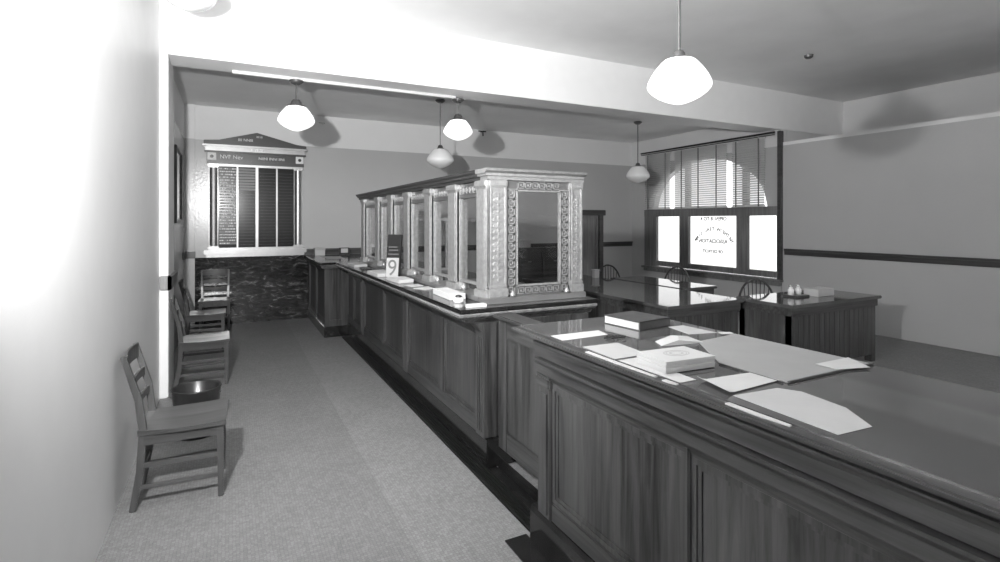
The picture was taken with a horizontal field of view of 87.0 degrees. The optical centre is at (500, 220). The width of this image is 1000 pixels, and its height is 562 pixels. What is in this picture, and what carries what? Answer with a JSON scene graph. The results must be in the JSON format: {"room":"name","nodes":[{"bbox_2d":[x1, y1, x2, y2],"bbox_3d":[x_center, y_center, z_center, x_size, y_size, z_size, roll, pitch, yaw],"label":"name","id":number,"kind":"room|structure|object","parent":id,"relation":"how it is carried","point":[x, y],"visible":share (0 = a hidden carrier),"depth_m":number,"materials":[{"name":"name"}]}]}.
{"room":"bank lobby","nodes":[
{"label":"bank lobby","id":0,"kind":"room"},
{"bbox_2d":[0,0,158,561],"bbox_3d":[-1.494,-0.270,1.188,0.430,3.780,7.880,0,0,-27],"label":"wall","id":1,"kind":"structure","parent":0,"point":[79,79],"depth_m":2.12,"materials":[{"name":"paint"}]},
{"bbox_2d":[159,53,173,398],"bbox_3d":[-3.236,0.045,5.043,0.137,3.150,0.570,0,0,-27],"label":"pilaster","id":2,"kind":"object","parent":1,"relation":"attached to","point":[166,71],"visible":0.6,"depth_m":4.81,"materials":[{"name":"paint"}]},
{"bbox_2d":[159,270,176,290],"bbox_3d":[-3.188,0.565,5.057,0.095,0.130,0.610,0,0,-27],"label":"chair rail","id":3,"kind":"object","parent":2,"relation":"attached to","point":[168,282],"visible":0.98,"depth_m":4.80,"materials":[{"name":"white wood"}]},
{"bbox_2d":[582,210,605,277],"bbox_3d":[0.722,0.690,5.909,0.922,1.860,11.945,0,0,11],"label":"door","id":4,"kind":"structure","parent":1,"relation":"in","point":[592,220],"depth_m":11.49,"materials":[{"name":"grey wood"}]},
{"bbox_2d":[174,79,183,349],"bbox_3d":[-4.157,-0.080,6.313,0.380,3.400,3.670,0,0,-27],"label":"wall","id":5,"kind":"structure","parent":0,"point":[178,102],"depth_m":7.13,"materials":[{"name":"grey paint"}]},
{"bbox_2d":[174,144,182,222],"bbox_3d":[-4.267,-0.465,6.976,0.030,0.990,0.870,0,0,-27],"label":"picture frame","id":6,"kind":"object","parent":5,"relation":"attached to","point":[178,155],"visible":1,"depth_m":7.00,"materials":[{"name":"black wood"}]},
{"bbox_2d":[182,251,194,259],"bbox_3d":[-4.673,0.517,7.886,0.160,0.105,0.300,0,0,-27],"label":"chair rail","id":7,"kind":"object","parent":5,"relation":"attached to","point":[185,255],"visible":0.96,"depth_m":7.98,"materials":[{"name":"grey wood"}]},
{"bbox_2d":[195,105,631,278],"bbox_3d":[-0.987,-0.080,10.119,9.500,3.400,0.200,0,0,-27],"label":"wall","id":8,"kind":"structure","parent":0,"point":[345,158],"depth_m":9.59,"materials":[{"name":"grey paint"}]},
{"bbox_2d":[184,104,194,326],"bbox_3d":[-4.764,-0.080,8.042,0.162,3.400,0.080,0,0,-27],"label":"pilaster","id":9,"kind":"object","parent":8,"relation":"attached to","point":[189,109],"visible":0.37,"depth_m":8.01,"materials":[{"name":"grey paint"}]},
{"bbox_2d":[195,255,308,324],"bbox_3d":[-3.942,1.093,8.478,1.698,1.055,0.056,0,0,-27],"label":"wainscot","id":10,"kind":"structure","parent":8,"relation":"attached to","point":[261,288],"depth_m":8.48,"materials":[{"name":"stone"}]},
{"bbox_2d":[202,133,307,257],"bbox_3d":[-3.904,-0.422,8.433,1.530,1.974,0.120,0,0,-27],"label":"board","id":11,"kind":"object","parent":8,"relation":"attached to","point":[255,179],"visible":1,"depth_m":8.44,"materials":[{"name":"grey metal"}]},
{"bbox_2d":[304,241,632,254],"bbox_3d":[-0.146,0.517,10.430,7.080,0.105,0.035,0,0,-27],"label":"chair rail","id":12,"kind":"object","parent":8,"relation":"attached to","point":[625,243],"visible":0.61,"depth_m":9.92,"materials":[{"name":"black wood"}]},
{"bbox_2d":[173,66,710,142],"bbox_3d":[-0.232,-1.830,8.652,9.500,0.100,3.500,0,0,-27],"label":"ceiling","id":13,"kind":"structure","parent":0,"point":[201,87],"depth_m":8.34,"materials":[{"name":"paint"}]},
{"bbox_2d":[427,99,453,168],"bbox_3d":[-0.893,-1.276,7.750,0.400,1.008,0.400,0,0,-27],"label":"pendant lamp","id":14,"kind":"object","parent":13,"relation":"hanging from","point":[440,157],"visible":1,"depth_m":7.63,"materials":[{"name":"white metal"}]},
{"bbox_2d":[626,121,649,182],"bbox_3d":[2.460,-1.230,9.474,0.420,1.101,0.420,0,0,-27],"label":"pendant lamp","id":15,"kind":"object","parent":13,"relation":"hanging from","point":[638,173],"visible":1,"depth_m":9.36,"materials":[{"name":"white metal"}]},
{"bbox_2d":[95,312,999,561],"bbox_3d":[2.456,1.680,5.283,11.200,0.120,11.950,0,0,-27],"label":"floor","id":16,"kind":"structure","parent":0,"point":[325,462],"depth_m":3.39,"materials":[{"name":"carpet"}]},
{"bbox_2d":[120,342,227,512],"bbox_3d":[-1.943,1.183,3.179,0.518,0.877,0.430,0,0,-26],"label":"chair","id":17,"kind":"object","parent":16,"relation":"on","point":[208,418],"visible":1,"depth_m":3.08,"materials":[{"name":"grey wood"}]},
{"bbox_2d":[169,379,221,440],"bbox_3d":[-2.313,1.437,4.006,0.344,0.366,0.344,0,0,-27],"label":"bucket","id":18,"kind":"object","parent":16,"relation":"on","point":[196,391],"visible":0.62,"depth_m":3.96,"materials":[{"name":"black metal"}]},
{"bbox_2d":[171,294,229,385],"bbox_3d":[-3.024,1.183,5.303,0.518,0.877,0.430,0,0,-28],"label":"chair","id":19,"kind":"object","parent":16,"relation":"on","point":[193,342],"visible":0.92,"depth_m":5.21,"materials":[{"name":"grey wood"}]},
{"bbox_2d":[178,279,225,351],"bbox_3d":[-3.828,1.183,6.769,0.518,0.877,0.430,0,0,-27],"label":"chair","id":20,"kind":"object","parent":16,"relation":"on","point":[213,314],"visible":0.88,"depth_m":6.66,"materials":[{"name":"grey wood"}]},
{"bbox_2d":[198,269,230,332],"bbox_3d":[-4.302,1.183,7.929,0.430,0.877,0.518,0,0,-27],"label":"chair","id":21,"kind":"object","parent":16,"relation":"on","point":[203,302],"visible":0.97,"depth_m":8.02,"materials":[{"name":"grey wood"}]},
{"bbox_2d":[304,253,403,337],"bbox_3d":[-2.332,1.095,8.252,1.200,1.050,1.810,0,0,-27],"label":"counter","id":22,"kind":"object","parent":16,"relation":"on","point":[328,310],"depth_m":7.42,"materials":[{"name":"grey wood"}]},
{"bbox_2d":[314,248,324,254],"bbox_3d":[-3.034,0.509,8.808,0.170,0.120,0.150,0,0,-27],"label":"box","id":23,"kind":"object","parent":22,"relation":"on","point":[317,251],"visible":0.99,"depth_m":8.74,"materials":[{"name":"white paper"}]},
{"bbox_2d":[321,256,344,258],"bbox_3d":[-2.629,0.569,8.251,0.290,0.001,0.680,0,0,-27],"label":"paper sheet","id":24,"kind":"object","parent":22,"relation":"on","point":[327,257],"visible":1,"depth_m":8.21,"materials":[{"name":"grey paper"}]},
{"bbox_2d":[339,247,349,255],"bbox_3d":[-2.585,0.504,8.712,0.170,0.130,0.120,0,0,-27],"label":"stand","id":25,"kind":"object","parent":22,"relation":"on","point":[345,251],"visible":1,"depth_m":8.72,"materials":[{"name":"black ceramic"}]},
{"bbox_2d":[341,335,529,531],"bbox_3d":[-0.980,1.613,5.051,0.104,0.014,5.280,0,0,-27],"label":"baseboard","id":26,"kind":"structure","parent":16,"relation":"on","point":[515,505],"depth_m":3.72,"materials":[{"name":"black wood"}]},
{"bbox_2d":[334,260,597,467],"bbox_3d":[-0.819,1.087,5.561,1.090,1.054,4.560,0,0,-27],"label":"counter","id":27,"kind":"object","parent":16,"relation":"on","point":[443,352],"depth_m":4.05,"materials":[{"name":"grey wood"}]},
{"bbox_2d":[348,262,366,267],"bbox_3d":[-1.787,0.544,6.559,0.180,0.030,0.419,0,0,-27],"label":"paper pad","id":28,"kind":"object","parent":27,"relation":"on","point":[356,264],"visible":1,"depth_m":6.44,"materials":[{"name":"white paper"}]},
{"bbox_2d":[367,269,385,276],"bbox_3d":[-1.254,0.542,5.472,0.185,0.035,0.439,0,0,-27],"label":"paper pad","id":29,"kind":"object","parent":27,"relation":"on","point":[378,273],"visible":0.74,"depth_m":5.37,"materials":[{"name":"white paper"}]},
{"bbox_2d":[385,234,402,276],"bbox_3d":[-1.043,0.345,5.188,0.150,0.424,0.126,0,0,21],"label":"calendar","id":30,"kind":"object","parent":27,"relation":"on","point":[394,247],"visible":0.98,"depth_m":5.15,"materials":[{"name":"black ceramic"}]},
{"bbox_2d":[387,276,413,283],"bbox_3d":[-0.932,0.544,4.885,0.170,0.030,0.339,0,0,-27],"label":"paper pad","id":31,"kind":"object","parent":27,"relation":"on","point":[399,279],"visible":1,"depth_m":4.80,"materials":[{"name":"white paper"}]},
{"bbox_2d":[404,284,422,286],"bbox_3d":[-0.745,0.557,4.553,0.144,0.005,0.138,0,0,-37],"label":"leaflet","id":32,"kind":"object","parent":27,"relation":"on","point":[411,285],"visible":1,"depth_m":4.53,"materials":[{"name":"paper"}]},
{"bbox_2d":[413,286,432,289],"bbox_3d":[-0.614,0.556,4.368,0.156,0.006,0.169,0,0,40],"label":"paper pad","id":33,"kind":"object","parent":27,"relation":"on","point":[425,287],"visible":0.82,"depth_m":4.32,"materials":[{"name":"white paper"}]},
{"bbox_2d":[433,287,465,299],"bbox_3d":[-0.391,0.538,3.914,0.135,0.042,0.400,0,0,-27],"label":"paper pad","id":34,"kind":"object","parent":27,"relation":"on","point":[445,292],"visible":0.96,"depth_m":3.83,"materials":[{"name":"white paper"}]},
{"bbox_2d":[453,295,463,302],"bbox_3d":[-0.291,0.533,3.628,0.072,0.052,0.072,0,0,-27],"label":"inkwell","id":35,"kind":"object","parent":27,"relation":"on","point":[458,298],"visible":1,"depth_m":3.60,"materials":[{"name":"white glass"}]},
{"bbox_2d":[335,260,597,314],"bbox_3d":[-0.784,0.574,5.506,1.079,0.028,4.410,0,0,-27],"label":"countertop","id":36,"kind":"structure","parent":27,"relation":"on","point":[427,295],"depth_m":3.73,"materials":[{"name":"black stone"}]},
{"bbox_2d":[356,167,586,304],"bbox_3d":[-0.653,0.103,5.458,0.830,0.911,4.055,0,0,-27],"label":"cage","id":37,"kind":"object","parent":27,"relation":"on","point":[495,191],"visible":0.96,"depth_m":3.86,"materials":[{"name":"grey metal"}]},
{"bbox_2d":[465,303,486,307],"bbox_3d":[-0.167,0.549,3.430,0.140,0.020,0.053,0,0,-27],"label":"block","id":38,"kind":"object","parent":27,"relation":"on","point":[472,305],"visible":1,"depth_m":3.42,"materials":[{"name":"white paper"}]},
{"bbox_2d":[493,312,542,478],"bbox_3d":[0.147,1.025,3.148,0.140,0.860,0.605,0,0,-27],"label":"gate","id":39,"kind":"object","parent":27,"relation":"attached to","point":[518,388],"visible":0.48,"depth_m":3.17,"materials":[{"name":"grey wood"}]},
{"bbox_2d":[474,246,557,282],"bbox_3d":[0.444,1.070,10.399,1.900,1.100,0.530,0,0,-27],"label":"base cabinet","id":40,"kind":"object","parent":16,"relation":"on","point":[533,261],"visible":0.38,"depth_m":10.28,"materials":[{"name":"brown wood"}]},
{"bbox_2d":[518,240,530,247],"bbox_3d":[0.423,0.447,10.394,0.280,0.144,0.220,0,0,-27],"label":"file box","id":41,"kind":"object","parent":40,"relation":"on","point":[521,243],"visible":0.75,"depth_m":10.29,"materials":[{"name":"paper"}]},
{"bbox_2d":[488,466,547,561],"bbox_3d":[0.717,1.617,1.662,0.325,0.006,4.100,0,0,-27],"label":"margin","id":42,"kind":"object","parent":16,"relation":"on","point":[521,545],"visible":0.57,"depth_m":2.66,"materials":[{"name":"black wood"}]},
{"bbox_2d":[498,459,537,501],"bbox_3d":[0.147,1.595,3.174,0.035,0.050,0.660,0,0,-27],"label":"threshold","id":43,"kind":"object","parent":16,"relation":"on","point":[519,480],"visible":0.64,"depth_m":3.23,"materials":[{"name":"black wood"}]},
{"bbox_2d":[599,264,619,278],"bbox_3d":[1.761,1.169,8.510,0.448,0.906,0.459,0,0,3],"label":"chair","id":44,"kind":"object","parent":16,"relation":"on","point":[602,267],"visible":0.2,"depth_m":8.71,"materials":[{"name":"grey wood"}]},
{"bbox_2d":[522,275,743,333],"bbox_3d":[1.499,1.240,6.860,1.140,0.760,2.970,0,0,-27],"label":"office desk","id":45,"kind":"object","parent":16,"relation":"on","point":[717,312],"visible":0.37,"depth_m":5.82,"materials":[{"name":"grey wood"}]},
{"bbox_2d":[591,269,599,277],"bbox_3d":[1.439,0.797,8.004,0.100,0.125,0.100,0,0,-27],"label":"box","id":46,"kind":"object","parent":45,"relation":"on","point":[595,272],"visible":1,"depth_m":7.97,"materials":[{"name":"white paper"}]},
{"bbox_2d":[610,276,716,293],"bbox_3d":[2.261,1.240,7.488,0.630,0.760,1.450,0,0,-27],"label":"office desk","id":47,"kind":"object","parent":16,"relation":"on","point":[689,286],"visible":0.15,"depth_m":7.25,"materials":[{"name":"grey wood"}]},
{"bbox_2d":[664,266,690,281],"bbox_3d":[2.709,1.169,8.206,0.448,0.906,0.459,0,0,28],"label":"chair","id":48,"kind":"object","parent":16,"relation":"on","point":[674,267],"visible":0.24,"depth_m":8.39,"materials":[{"name":"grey wood"}]},
{"bbox_2d":[511,317,999,561],"bbox_3d":[1.200,1.079,1.472,0.880,1.069,3.320,0,0,-27],"label":"counter","id":49,"kind":"object","parent":16,"relation":"on","point":[634,466],"depth_m":1.63,"materials":[{"name":"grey wood"}]},
{"bbox_2d":[552,330,607,340],"bbox_3d":[0.382,0.544,2.510,0.286,0.001,0.111,0,0,-27],"label":"paper sheet","id":50,"kind":"object","parent":49,"relation":"on","point":[563,337],"visible":1,"depth_m":2.50,"materials":[{"name":"white paper"}]},
{"bbox_2d":[584,343,638,358],"bbox_3d":[0.483,0.544,2.219,0.192,0.001,0.225,0,0,-27],"label":"paper sheet","id":51,"kind":"object","parent":49,"relation":"on","point":[612,350],"visible":0.86,"depth_m":2.21,"materials":[{"name":"white paper"}]},
{"bbox_2d":[604,335,625,337],"bbox_3d":[0.533,0.536,2.446,0.104,0.016,0.053,0,0,-5],"label":"eyeglasses","id":52,"kind":"object","parent":49,"relation":"on","point":[607,336],"visible":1,"depth_m":2.45,"materials":[{"name":"black metal"}]},
{"bbox_2d":[585,351,656,377],"bbox_3d":[0.452,0.549,2.031,0.019,0.004,0.400,0,0,-27],"label":"paper slip","id":53,"kind":"object","parent":49,"relation":"on","point":[588,352],"visible":1,"depth_m":2.02,"materials":[{"name":"white paper"}]},
{"bbox_2d":[604,311,669,330],"bbox_3d":[0.711,0.522,2.772,0.233,0.044,0.254,0,0,-34],"label":"ledger","id":54,"kind":"object","parent":49,"relation":"on","point":[634,320],"visible":1,"depth_m":2.71,"materials":[{"name":"white paper"}]},
{"bbox_2d":[618,357,695,382],"bbox_3d":[0.572,0.544,1.936,0.092,0.001,0.320,0,0,-27],"label":"paper sheet","id":55,"kind":"object","parent":49,"relation":"on","point":[678,377],"visible":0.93,"depth_m":1.88,"materials":[{"name":"white paper"}]},
{"bbox_2d":[662,379,678,384],"bbox_3d":[0.575,0.549,1.791,0.019,0.004,0.060,0,0,-27],"label":"paper slip","id":56,"kind":"object","parent":49,"relation":"on","point":[664,380],"visible":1,"depth_m":1.79,"materials":[{"name":"white paper"}]},
{"bbox_2d":[637,360,714,373],"bbox_3d":[0.657,0.538,1.990,0.229,0.010,0.165,0,0,-23],"label":"booklet","id":57,"kind":"object","parent":49,"relation":"on","point":[639,362],"visible":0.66,"depth_m":1.92,"materials":[{"name":"white paper"}]},
{"bbox_2d":[637,357,714,370],"bbox_3d":[0.655,0.526,1.982,0.229,0.010,0.165,0,0,-23],"label":"booklet","id":58,"kind":"object","parent":57,"relation":"on","point":[638,359],"visible":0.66,"depth_m":1.91,"materials":[{"name":"white paper"}]},
{"bbox_2d":[637,354,714,367],"bbox_3d":[0.655,0.515,1.985,0.229,0.010,0.165,0,0,-23],"label":"booklet","id":59,"kind":"object","parent":58,"relation":"on","point":[638,356],"visible":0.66,"depth_m":1.92,"materials":[{"name":"white paper"}]},
{"bbox_2d":[637,346,714,364],"bbox_3d":[0.657,0.504,1.984,0.229,0.011,0.165,0,0,-23],"label":"booklet","id":60,"kind":"object","parent":59,"relation":"on","point":[682,354],"visible":1,"depth_m":1.95,"materials":[{"name":"white paper"}]},
{"bbox_2d":[655,335,701,345],"bbox_3d":[0.792,0.530,2.364,0.240,0.028,0.120,0,0,-27],"label":"crumpled paper","id":61,"kind":"object","parent":49,"relation":"on","point":[671,340],"visible":1,"depth_m":2.33,"materials":[{"name":"white paper"}]},
{"bbox_2d":[669,325,716,334],"bbox_3d":[0.935,0.544,2.626,0.155,0.001,0.215,0,0,-27],"label":"paper sheet","id":62,"kind":"object","parent":49,"relation":"on","point":[688,330],"visible":1,"depth_m":2.62,"materials":[{"name":"white paper"}]},
{"bbox_2d":[697,372,777,391],"bbox_3d":[0.794,0.534,1.773,0.286,0.016,0.143,0,0,-27],"label":"paper sheet","id":63,"kind":"object","parent":49,"relation":"on","point":[738,382],"visible":1,"depth_m":1.77,"materials":[{"name":"white paper"}]},
{"bbox_2d":[725,402,791,426],"bbox_3d":[0.726,0.549,1.498,0.019,0.004,0.200,0,0,-27],"label":"paper slip","id":64,"kind":"object","parent":49,"relation":"on","point":[727,403],"visible":1,"depth_m":1.50,"materials":[{"name":"white paper"}]},
{"bbox_2d":[699,334,873,382],"bbox_3d":[1.041,0.541,2.144,0.518,0.007,0.609,0,0,-27],"label":"paper sheet","id":65,"kind":"object","parent":49,"relation":"on","point":[782,362],"visible":1,"depth_m":2.07,"materials":[{"name":"paper"}]},
{"bbox_2d":[817,357,869,369],"bbox_3d":[1.300,0.537,1.973,0.213,0.001,0.120,0,0,-27],"label":"paper sheet","id":66,"kind":"object","parent":65,"relation":"on","point":[844,363],"visible":1,"depth_m":1.97,"materials":[{"name":"white paper"}]},
{"bbox_2d":[733,388,871,434],"bbox_3d":[0.894,0.544,1.535,0.232,0.001,0.330,0,0,-23],"label":"paper sheet","id":67,"kind":"object","parent":49,"relation":"on","point":[831,417],"visible":1,"depth_m":1.52,"materials":[{"name":"white paper"}]},
{"bbox_2d":[738,278,772,311],"bbox_3d":[3.293,1.169,6.800,0.448,0.906,0.459,0,0,26],"label":"chair","id":68,"kind":"object","parent":16,"relation":"on","point":[753,279],"visible":0.3,"depth_m":6.62,"materials":[{"name":"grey wood"}]},
{"bbox_2d":[733,290,881,361],"bbox_3d":[3.518,1.240,6.037,1.620,0.760,0.720,0,0,-27],"label":"office desk","id":69,"kind":"object","parent":16,"relation":"on","point":[842,324],"visible":0.69,"depth_m":5.74,"materials":[{"name":"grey wood"}]},
{"bbox_2d":[782,284,809,297],"bbox_3d":[3.362,0.793,6.013,0.240,0.132,0.180,0,0,-27],"label":"inkstand","id":70,"kind":"object","parent":69,"relation":"on","point":[797,294],"visible":1,"depth_m":5.98,"materials":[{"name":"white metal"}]},
{"bbox_2d":[788,285,793,294],"bbox_3d":[3.295,0.783,5.990,0.068,0.112,0.067,0,0,-27],"label":"bottle","id":71,"kind":"object","parent":70,"relation":"on","point":[790,291],"depth_m":5.97,"materials":[{"name":"white glass"}]},
{"bbox_2d":[795,284,801,294],"bbox_3d":[3.411,0.783,6.050,0.068,0.112,0.067,0,0,-27],"label":"bottle","id":72,"kind":"object","parent":70,"relation":"on","point":[798,290],"depth_m":6.03,"materials":[{"name":"white glass"}]},
{"bbox_2d":[804,286,833,296],"bbox_3d":[3.692,0.820,6.126,0.329,0.080,0.200,0,0,-27],"label":"paper stack","id":73,"kind":"object","parent":69,"relation":"on","point":[818,291],"visible":0.94,"depth_m":6.05,"materials":[{"name":"grey paper"}]},
{"bbox_2d":[258,0,999,101],"bbox_3d":[3.199,-2.210,3.838,11.200,0.100,8.300,0,0,-27],"label":"ceiling","id":74,"kind":"structure","parent":0,"point":[861,49],"depth_m":6.04,"materials":[{"name":"paint"}]},
{"bbox_2d":[166,0,216,11],"bbox_3d":[-2.298,-1.853,3.878,0.360,0.614,0.360,0,0,-27],"label":"pendant lamp","id":75,"kind":"object","parent":74,"relation":"hanging from","point":[186,5],"visible":1,"depth_m":3.85,"materials":[{"name":"white glass"}]},
{"bbox_2d":[159,0,842,135],"bbox_3d":[1.286,-1.870,7.285,10.950,0.680,0.420,0,0,-27],"label":"beam","id":76,"kind":"structure","parent":74,"relation":"attached to","point":[255,36],"depth_m":6.07,"materials":[{"name":"paint"}]},
{"bbox_2d":[277,79,314,130],"bbox_3d":[-2.184,-1.229,5.624,0.375,0.542,0.375,0,0,-27],"label":"pendant lamp","id":77,"kind":"object","parent":76,"relation":"hanging from","point":[295,116],"visible":1,"depth_m":5.52,"materials":[{"name":"white glass"}]},
{"bbox_2d":[232,70,455,98],"bbox_3d":[-1.647,-1.516,5.914,2.440,0.032,0.045,0,0,-27],"label":"conduit","id":78,"kind":"object","parent":76,"relation":"attached to","point":[233,71],"visible":1,"depth_m":5.84,"materials":[{"name":"metal"}]},
{"bbox_2d":[443,98,472,140],"bbox_3d":[-0.530,-1.245,6.497,0.360,0.509,0.360,0,0,-27],"label":"pendant lamp","id":79,"kind":"object","parent":76,"relation":"hanging from","point":[457,128],"visible":1,"depth_m":6.39,"materials":[{"name":"white glass"}]},
{"bbox_2d":[647,0,711,104],"bbox_3d":[1.013,-1.411,2.995,0.352,1.497,0.352,0,0,-27],"label":"pendant lamp","id":80,"kind":"object","parent":74,"relation":"hanging from","point":[680,79],"visible":1,"depth_m":2.89,"materials":[{"name":"opal glass"},{"name":"brass"}]},
{"bbox_2d":[804,54,813,58],"bbox_3d":[4.006,-2.138,6.861,0.110,0.045,0.110,0,0,-27],"label":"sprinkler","id":81,"kind":"object","parent":74,"relation":"attached to","point":[807,56],"visible":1,"depth_m":6.83,"materials":[{"name":"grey metal"}]},
{"bbox_2d":[786,130,828,141],"bbox_3d":[5.485,0.045,9.309,1.590,3.150,0.140,0,0,-27],"label":"wall","id":82,"kind":"structure","parent":0,"point":[790,135],"depth_m":9.03,"materials":[{"name":"grey paint"}]},
{"bbox_2d":[632,111,999,356],"bbox_3d":[5.706,-0.080,6.954,0.150,3.400,11.550,0,0,-27],"label":"wall","id":83,"kind":"structure","parent":0,"point":[931,188],"depth_m":7.27,"materials":[{"name":"grey paint"}]},
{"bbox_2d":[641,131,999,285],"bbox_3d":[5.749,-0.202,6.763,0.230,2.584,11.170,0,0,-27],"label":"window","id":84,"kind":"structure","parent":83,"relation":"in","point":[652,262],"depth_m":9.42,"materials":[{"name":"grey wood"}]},
{"bbox_2d":[644,150,670,209],"bbox_3d":[3.332,-0.853,11.232,0.061,1.215,0.730,0,0,-27],"label":"blind","id":85,"kind":"object","parent":84,"relation":"attached to","point":[660,201],"visible":0.89,"depth_m":11.20,"materials":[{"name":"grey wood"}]},
{"bbox_2d":[673,141,727,208],"bbox_3d":[3.846,-0.853,10.232,0.061,1.215,1.280,0,0,-27],"label":"blind","id":86,"kind":"object","parent":84,"relation":"attached to","point":[681,201],"visible":1,"depth_m":10.19,"materials":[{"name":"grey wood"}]},
{"bbox_2d":[641,131,774,155],"bbox_3d":[3.820,-1.464,10.196,0.034,0.065,3.200,0,0,-27],"label":"curtain rod","id":87,"kind":"object","parent":84,"relation":"attached to","point":[721,141],"visible":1,"depth_m":9.89,"materials":[{"name":"grey wood"}]},
{"bbox_2d":[731,135,765,206],"bbox_3d":[4.343,-0.853,9.267,0.061,1.215,0.650,0,0,-27],"label":"blind","id":88,"kind":"object","parent":84,"relation":"attached to","point":[740,203],"visible":1,"depth_m":9.25,"materials":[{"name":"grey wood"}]},
{"bbox_2d":[843,72,999,133],"bbox_3d":[8.050,-0.270,6.344,0.280,3.780,8.320,0,0,-27],"label":"wall","id":89,"kind":"structure","parent":0,"point":[976,95],"depth_m":8.45,"materials":[{"name":"grey paint"}]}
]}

